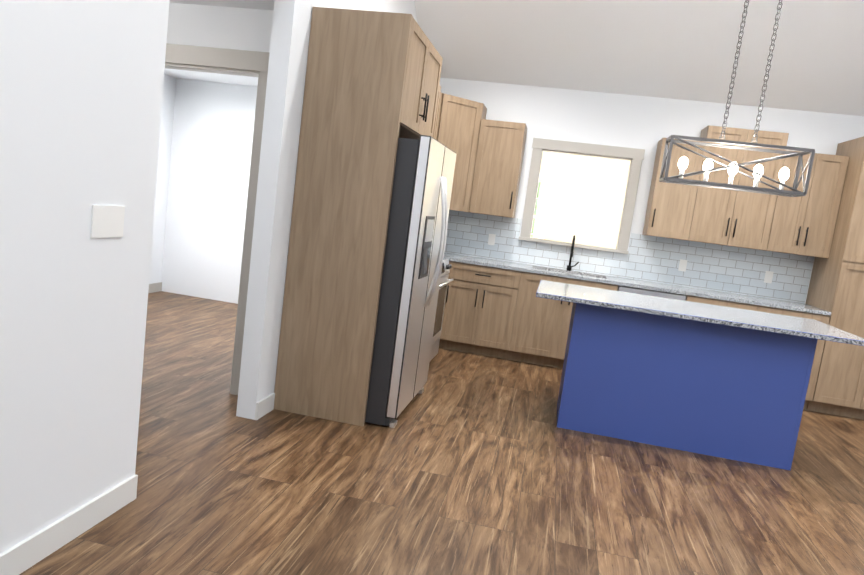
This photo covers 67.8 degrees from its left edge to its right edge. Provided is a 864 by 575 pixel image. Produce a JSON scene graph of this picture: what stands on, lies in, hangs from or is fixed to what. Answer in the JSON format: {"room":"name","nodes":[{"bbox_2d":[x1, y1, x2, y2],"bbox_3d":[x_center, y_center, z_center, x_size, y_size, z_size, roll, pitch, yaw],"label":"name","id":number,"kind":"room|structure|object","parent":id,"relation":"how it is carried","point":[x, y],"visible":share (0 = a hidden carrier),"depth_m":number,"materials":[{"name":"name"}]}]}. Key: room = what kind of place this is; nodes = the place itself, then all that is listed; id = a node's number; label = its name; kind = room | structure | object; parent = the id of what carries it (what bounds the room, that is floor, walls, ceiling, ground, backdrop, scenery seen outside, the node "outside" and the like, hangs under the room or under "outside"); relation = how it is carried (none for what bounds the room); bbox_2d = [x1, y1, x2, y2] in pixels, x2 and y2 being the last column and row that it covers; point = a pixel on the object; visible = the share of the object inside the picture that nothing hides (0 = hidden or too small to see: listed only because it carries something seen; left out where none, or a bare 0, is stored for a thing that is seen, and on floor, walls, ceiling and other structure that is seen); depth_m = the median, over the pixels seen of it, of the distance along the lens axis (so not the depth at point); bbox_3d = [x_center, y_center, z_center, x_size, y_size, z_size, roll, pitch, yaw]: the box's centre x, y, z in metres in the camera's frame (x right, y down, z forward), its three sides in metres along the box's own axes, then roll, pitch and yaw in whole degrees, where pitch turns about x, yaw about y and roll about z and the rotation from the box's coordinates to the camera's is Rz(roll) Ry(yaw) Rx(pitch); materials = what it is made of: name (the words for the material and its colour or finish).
{"room":"kitchen","nodes":[
{"label":"kitchen","id":0,"kind":"room"},
{"bbox_2d":[0,475,137,574],"bbox_3d":[-1.574,1.004,1.147,0.014,0.105,3.240,9,7,10],"label":"baseboard","id":1,"kind":"structure","parent":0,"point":[26,554],"depth_m":2.33,"materials":[{"name":"white wood"}]},
{"bbox_2d":[0,0,417,553],"bbox_3d":[-0.874,-1.851,2.964,0.120,5.450,7.920,9,7,10],"label":"wall","id":2,"kind":"structure","parent":0,"point":[81,88],"depth_m":2.26,"materials":[{"name":"white paint"}]},
{"bbox_2d":[90,205,124,237],"bbox_3d":[-1.172,-0.239,2.325,0.006,0.115,0.165,9,7,10],"label":"light switch","id":3,"kind":"object","parent":2,"relation":"attached to","point":[107,221],"depth_m":2.32,"materials":[{"name":"white plastic"}]},
{"bbox_2d":[302,7,442,139],"bbox_3d":[-0.343,-1.349,4.234,0.594,0.600,0.959,9,7,10],"label":"upper cabinet","id":4,"kind":"object","parent":2,"relation":"attached to","point":[372,92],"depth_m":3.74,"materials":[{"name":"brown wood"}]},
{"bbox_2d":[374,99,441,150],"bbox_3d":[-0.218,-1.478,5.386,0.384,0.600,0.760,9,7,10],"label":"upper cabinet","id":5,"kind":"object","parent":2,"relation":"attached to","point":[385,146],"depth_m":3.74,"materials":[{"name":"brown wood"}]},
{"bbox_2d":[382,93,445,202],"bbox_3d":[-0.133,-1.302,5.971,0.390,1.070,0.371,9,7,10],"label":"upper cabinet","id":6,"kind":"object","parent":2,"relation":"attached to","point":[390,167],"depth_m":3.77,"materials":[{"name":"brown wood"}]},
{"bbox_2d":[149,3,272,283],"bbox_3d":[-2.251,-0.674,4.352,2.710,2.440,0.120,9,7,10],"label":"wall","id":7,"kind":"structure","parent":0,"point":[246,29],"depth_m":4.03,"materials":[{"name":"white paint"}]},
{"bbox_2d":[165,43,269,394],"bbox_3d":[-1.569,-0.441,4.228,1.014,2.185,0.142,9,7,10],"label":"door frame","id":8,"kind":"structure","parent":7,"relation":"attached to","point":[219,60],"depth_m":4.05,"materials":[{"name":"white wood"}]},
{"bbox_2d":[164,0,273,85],"bbox_3d":[-2.098,-1.968,4.535,2.860,0.100,5.070,9,7,10],"label":"ceiling","id":9,"kind":"structure","parent":0,"point":[228,78],"depth_m":6.60,"materials":[{"name":"white paint"}]},
{"bbox_2d":[19,291,863,574],"bbox_3d":[0.786,1.056,4.041,9.900,0.120,10.600,9,7,10],"label":"floor","id":10,"kind":"structure","parent":0,"point":[471,464],"depth_m":3.27,"materials":[{"name":"brown wood"}]},
{"bbox_2d":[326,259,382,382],"bbox_3d":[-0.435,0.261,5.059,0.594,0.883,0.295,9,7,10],"label":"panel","id":11,"kind":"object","parent":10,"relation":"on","point":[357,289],"depth_m":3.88,"materials":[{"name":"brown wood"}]},
{"bbox_2d":[365,135,456,427],"bbox_3d":[-0.352,-0.098,4.361,0.830,1.785,0.943,9,7,10],"label":"fridge","id":12,"kind":"object","parent":10,"relation":"on","point":[417,224],"visible":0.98,"depth_m":3.92,"materials":[{"name":"grey metal"}]},
{"bbox_2d":[378,251,453,347],"bbox_3d":[-0.188,0.156,6.143,0.652,0.883,0.399,9,7,10],"label":"base cabinet","id":13,"kind":"object","parent":10,"relation":"on","point":[442,343],"depth_m":6.26,"materials":[{"name":"brown wood"}]},
{"bbox_2d":[430,259,453,360],"bbox_3d":[-0.254,0.197,5.562,0.716,0.930,0.758,9,7,10],"label":"range","id":14,"kind":"object","parent":10,"relation":"on","point":[445,271],"visible":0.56,"depth_m":5.65,"materials":[{"name":"silver metal"}]},
{"bbox_2d":[442,259,529,360],"bbox_3d":[0.521,0.205,6.477,0.777,0.883,0.673,9,7,10],"label":"base cabinet","id":15,"kind":"object","parent":10,"relation":"on","point":[485,317],"depth_m":6.20,"materials":[{"name":"brown wood"}]},
{"bbox_2d":[514,271,621,368],"bbox_3d":[1.258,0.313,6.370,0.957,0.883,0.615,9,7,10],"label":"base cabinet","id":16,"kind":"object","parent":10,"relation":"on","point":[542,340],"depth_m":6.10,"materials":[{"name":"brown wood"}]},
{"bbox_2d":[444,253,829,314],"bbox_3d":[1.591,-0.095,6.256,3.998,0.030,0.620,9,7,10],"label":"countertop","id":17,"kind":"structure","parent":16,"relation":"on","point":[461,258],"depth_m":6.04,"materials":[{"name":"grey stone"}]},
{"bbox_2d":[538,267,605,278],"bbox_3d":[1.334,-0.016,6.344,0.739,0.237,0.420,9,7,10],"label":"sink","id":18,"kind":"object","parent":17,"relation":"in","point":[539,268],"depth_m":6.51,"materials":[{"name":"silver metal"}]},
{"bbox_2d":[566,239,577,270],"bbox_3d":[1.437,-0.341,6.454,0.113,0.364,0.209,9,7,10],"label":"faucet","id":19,"kind":"object","parent":17,"relation":"on","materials":[{"name":"black metal"}]},
{"bbox_2d":[617,285,685,300],"bbox_3d":[2.020,0.431,6.226,0.600,0.880,0.620,9,7,10],"label":"dishwasher","id":20,"kind":"object","parent":10,"relation":"on","point":[651,292],"visible":0.19,"depth_m":5.88,"materials":[{"name":"grey metal"}]},
{"bbox_2d":[536,280,863,470],"bbox_3d":[1.707,0.585,4.547,2.030,0.915,0.960,9,7,10],"label":"kitchen island","id":21,"kind":"object","parent":10,"relation":"on","point":[731,383],"visible":1,"depth_m":4.21,"materials":[{"name":"blue wood"}]},
{"bbox_2d":[685,295,765,311],"bbox_3d":[2.642,0.524,6.114,0.667,0.883,0.615,9,7,10],"label":"base cabinet","id":22,"kind":"object","parent":10,"relation":"on","point":[705,299],"depth_m":5.76,"materials":[{"name":"brown wood"}]},
{"bbox_2d":[766,307,833,410],"bbox_3d":[3.167,0.603,6.017,0.643,0.883,0.615,9,7,10],"label":"base cabinet","id":23,"kind":"object","parent":10,"relation":"on","point":[820,352],"depth_m":5.67,"materials":[{"name":"brown wood"}]},
{"bbox_2d":[806,136,863,419],"bbox_3d":[3.952,-0.058,5.793,0.761,2.440,0.615,9,7,10],"label":"tall cabinet","id":24,"kind":"object","parent":10,"relation":"on","point":[836,285],"depth_m":5.62,"materials":[{"name":"brown wood"}]},
{"bbox_2d":[161,78,863,303],"bbox_3d":[1.424,-0.626,6.624,9.355,2.710,0.120,9,7,10],"label":"wall","id":25,"kind":"structure","parent":0,"point":[212,141],"depth_m":6.68,"materials":[{"name":"white paint"}]},
{"bbox_2d":[148,282,161,292],"bbox_3d":[-3.453,0.127,6.175,0.014,0.105,2.810,9,7,10],"label":"baseboard","id":26,"kind":"structure","parent":25,"relation":"attached to","point":[155,287],"depth_m":7.40,"materials":[{"name":"grey wood"}]},
{"bbox_2d":[442,94,489,212],"bbox_3d":[0.123,-1.319,6.366,0.742,1.070,0.745,9,7,10],"label":"upper cabinet","id":27,"kind":"object","parent":25,"relation":"attached to","point":[464,129],"depth_m":6.27,"materials":[{"name":"brown wood"}]},
{"bbox_2d":[488,234,495,244],"bbox_3d":[0.625,-0.503,6.729,0.070,0.115,0.005,9,7,10],"label":"outlet","id":28,"kind":"object","parent":25,"relation":"attached to","point":[491,240],"depth_m":6.73,"materials":[{"name":"white plastic"}]},
{"bbox_2d":[474,120,526,217],"bbox_3d":[0.670,-1.187,6.480,0.436,0.920,0.335,9,7,10],"label":"upper cabinet","id":29,"kind":"object","parent":25,"relation":"attached to","point":[502,160],"depth_m":6.32,"materials":[{"name":"brown wood"}]},
{"bbox_2d":[519,138,644,253],"bbox_3d":[1.513,-0.936,6.559,1.100,1.040,0.190,9,7,10],"label":"window frame","id":30,"kind":"structure","parent":25,"relation":"attached to","point":[635,156],"depth_m":6.49,"materials":[{"name":"white wood"}]},
{"bbox_2d":[445,210,813,302],"bbox_3d":[1.685,-0.398,6.531,4.004,0.519,0.003,9,7,10],"label":"tile backsplash","id":31,"kind":"structure","parent":25,"relation":"attached to","point":[728,269],"depth_m":6.41,"materials":[{"name":"white tile"}]},
{"bbox_2d":[642,138,709,240],"bbox_3d":[2.315,-0.937,6.176,0.379,0.920,0.335,9,7,10],"label":"upper cabinet","id":32,"kind":"object","parent":25,"relation":"attached to","point":[670,206],"depth_m":6.03,"materials":[{"name":"brown wood"}]},
{"bbox_2d":[678,259,686,271],"bbox_3d":[2.492,-0.219,6.383,0.070,0.115,0.005,9,7,10],"label":"outlet","id":33,"kind":"object","parent":25,"relation":"attached to","point":[683,263],"depth_m":6.38,"materials":[{"name":"white plastic"}]},
{"bbox_2d":[690,125,793,251],"bbox_3d":[2.845,-0.932,6.070,0.807,1.070,0.335,9,7,10],"label":"upper cabinet","id":34,"kind":"object","parent":25,"relation":"attached to","point":[750,220],"depth_m":5.91,"materials":[{"name":"brown wood"}]},
{"bbox_2d":[764,271,773,282],"bbox_3d":[3.270,-0.101,6.239,0.070,0.115,0.005,9,7,10],"label":"outlet","id":35,"kind":"object","parent":25,"relation":"attached to","point":[769,274],"depth_m":6.24,"materials":[{"name":"white plastic"}]},
{"bbox_2d":[774,151,849,258],"bbox_3d":[3.427,-0.768,5.970,0.526,0.920,0.335,9,7,10],"label":"upper cabinet","id":36,"kind":"object","parent":25,"relation":"attached to","point":[808,220],"depth_m":5.81,"materials":[{"name":"brown wood"}]},
{"bbox_2d":[540,152,629,248],"bbox_3d":[2.195,-0.461,6.549,5.210,2.600,0.004,9,7,10],"label":"wall","id":37,"kind":"structure","parent":0,"point":[586,200],"depth_m":6.61,"materials":[{"name":"white paint"}]},
{"bbox_2d":[531,179,544,237],"bbox_3d":[1.160,-1.011,8.841,0.646,1.006,0.080,9,7,10],"label":"sunroom window","id":38,"kind":"structure","parent":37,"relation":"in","point":[538,207],"depth_m":8.75,"materials":[{"name":"white plastic"}]},
{"bbox_2d":[415,0,863,115],"bbox_3d":[2.796,-2.896,3.892,6.615,2.936,4.470,9,7,10],"label":"ceiling","id":39,"kind":"structure","parent":0,"point":[679,49],"depth_m":5.79,"materials":[{"name":"white paint"}]},
{"bbox_2d":[659,0,814,196],"bbox_3d":[2.034,-1.851,3.898,0.828,2.491,0.218,9,7,10],"label":"pendant light","id":40,"kind":"object","parent":39,"relation":"hanging from","point":[732,168],"visible":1,"depth_m":3.99,"materials":[{"name":"silver metal"}]},
{"label":"outside","id":41,"kind":"structure","parent":0,"visible":0},
{"bbox_2d":[531,182,540,237],"bbox_3d":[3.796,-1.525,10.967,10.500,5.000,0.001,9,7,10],"label":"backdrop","id":42,"kind":"structure","parent":41,"point":[535,209],"depth_m":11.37,"materials":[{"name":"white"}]}
]}

